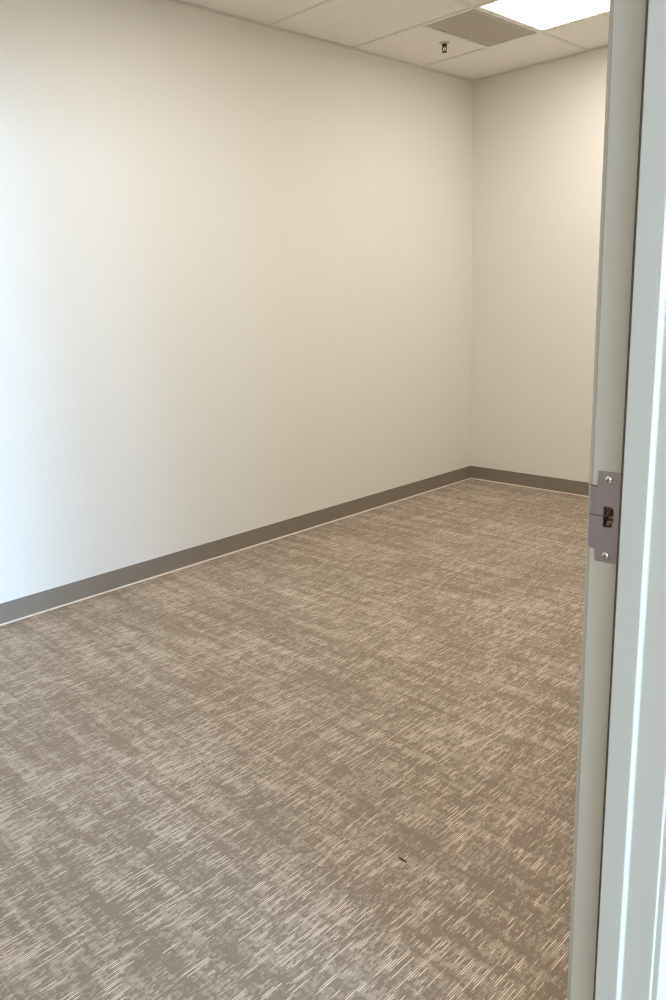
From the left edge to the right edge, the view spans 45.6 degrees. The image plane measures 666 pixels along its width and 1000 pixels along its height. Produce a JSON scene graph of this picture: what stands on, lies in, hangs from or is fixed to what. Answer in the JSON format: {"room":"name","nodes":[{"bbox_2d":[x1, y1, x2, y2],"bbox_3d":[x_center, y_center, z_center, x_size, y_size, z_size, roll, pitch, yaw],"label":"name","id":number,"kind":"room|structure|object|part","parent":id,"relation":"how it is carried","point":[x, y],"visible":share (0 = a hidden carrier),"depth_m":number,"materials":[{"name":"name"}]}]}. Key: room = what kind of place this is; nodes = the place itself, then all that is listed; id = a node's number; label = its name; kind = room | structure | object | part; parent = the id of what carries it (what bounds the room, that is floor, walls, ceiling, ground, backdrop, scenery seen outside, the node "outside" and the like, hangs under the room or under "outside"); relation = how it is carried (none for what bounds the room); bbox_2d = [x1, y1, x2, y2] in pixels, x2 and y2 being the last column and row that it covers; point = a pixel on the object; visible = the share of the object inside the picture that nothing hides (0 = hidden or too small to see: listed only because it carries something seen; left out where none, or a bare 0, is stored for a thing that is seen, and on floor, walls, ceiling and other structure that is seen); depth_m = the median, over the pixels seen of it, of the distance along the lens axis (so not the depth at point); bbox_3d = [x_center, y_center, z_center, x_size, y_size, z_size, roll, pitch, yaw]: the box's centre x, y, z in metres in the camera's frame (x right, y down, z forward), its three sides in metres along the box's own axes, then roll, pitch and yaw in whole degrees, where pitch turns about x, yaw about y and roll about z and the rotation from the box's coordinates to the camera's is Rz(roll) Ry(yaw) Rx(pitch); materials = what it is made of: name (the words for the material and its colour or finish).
{"room":"empty office room","nodes":[
{"label":"empty office room","id":0,"kind":"room"},
{"bbox_2d":[0,0,472,603],"bbox_3d":[-1.026,-1.008,3.798,0.120,3.090,5.840,12,20,44],"label":"wall","id":1,"kind":"structure","parent":0,"point":[236,254],"depth_m":4.07,"materials":[{"name":"white paint"}]},
{"bbox_2d":[0,466,470,625],"bbox_3d":[-0.926,0.353,4.098,0.013,0.098,5.600,12,20,44],"label":"baseboard","id":2,"kind":"structure","parent":1,"relation":"attached to","point":[11,611],"depth_m":4.33,"materials":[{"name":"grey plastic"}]},
{"bbox_2d":[0,479,587,999],"bbox_3d":[0.123,0.668,3.104,2.963,0.100,5.600,12,20,44],"label":"floor","id":3,"kind":"structure","parent":0,"point":[216,775],"depth_m":2.40,"materials":[{"name":"carpet"}]},
{"bbox_2d":[170,0,608,81],"bbox_3d":[0.016,-2.050,2.409,2.963,0.039,5.600,12,20,44],"label":"ceiling","id":4,"kind":"structure","parent":0,"point":[395,30],"depth_m":4.28,"materials":[{"name":"tile"}]},
{"bbox_2d":[439,41,449,52],"bbox_3d":[0.632,-2.568,4.501,0.060,0.050,0.060,12,20,44],"label":"sprinkler","id":5,"kind":"object","parent":4,"relation":"attached to","point":[443,43],"visible":1,"depth_m":4.49,"materials":[{"name":"silver metal"}]},
{"bbox_2d":[424,9,535,46],"bbox_3d":[0.796,-2.592,4.273,0.311,0.102,0.602,12,20,44],"label":"ceiling vent","id":6,"kind":"object","parent":4,"relation":"in","point":[473,25],"visible":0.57,"depth_m":4.28,"materials":[{"name":"grey metal"}]},
{"bbox_2d":[478,0,609,30],"bbox_3d":[1.353,-2.475,3.730,1.207,0.098,0.614,12,20,44],"label":"ceiling light","id":7,"kind":"object","parent":4,"relation":"attached to","point":[541,15],"visible":0.98,"depth_m":4.05,"materials":[{"name":"white plastic"}]},
{"bbox_2d":[471,47,607,482],"bbox_3d":[2.081,-1.356,4.680,2.963,3.090,0.120,12,20,44],"label":"wall","id":8,"kind":"structure","parent":0,"point":[538,130],"depth_m":5.29,"materials":[{"name":"white paint"}]},
{"bbox_2d":[471,466,588,496],"bbox_3d":[2.087,0.009,4.980,2.956,0.098,0.013,12,20,44],"label":"baseboard","id":9,"kind":"structure","parent":8,"relation":"attached to","point":[579,488],"depth_m":5.64,"materials":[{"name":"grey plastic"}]},
{"bbox_3d":[-1.761,0.285,-1.144,0.117,3.090,14.120,12,20,44],"label":"wall","id":10,"kind":"structure","parent":0,"visible":0},
{"bbox_2d":[567,0,665,999],"bbox_3d":[0.063,0.109,0.689,0.142,2.184,1.014,12,20,44],"label":"door frame","id":11,"kind":"structure","parent":10,"relation":"in","point":[617,939],"depth_m":1.02,"materials":[{"name":"beige paint"}]},
{"bbox_3d":[0.354,0.022,1.036,0.042,0.122,0.005,12,20,44],"label":"strike plate","id":12,"kind":"part","parent":11,"relation":"part of","materials":[{"name":"silver metal"}]}
]}

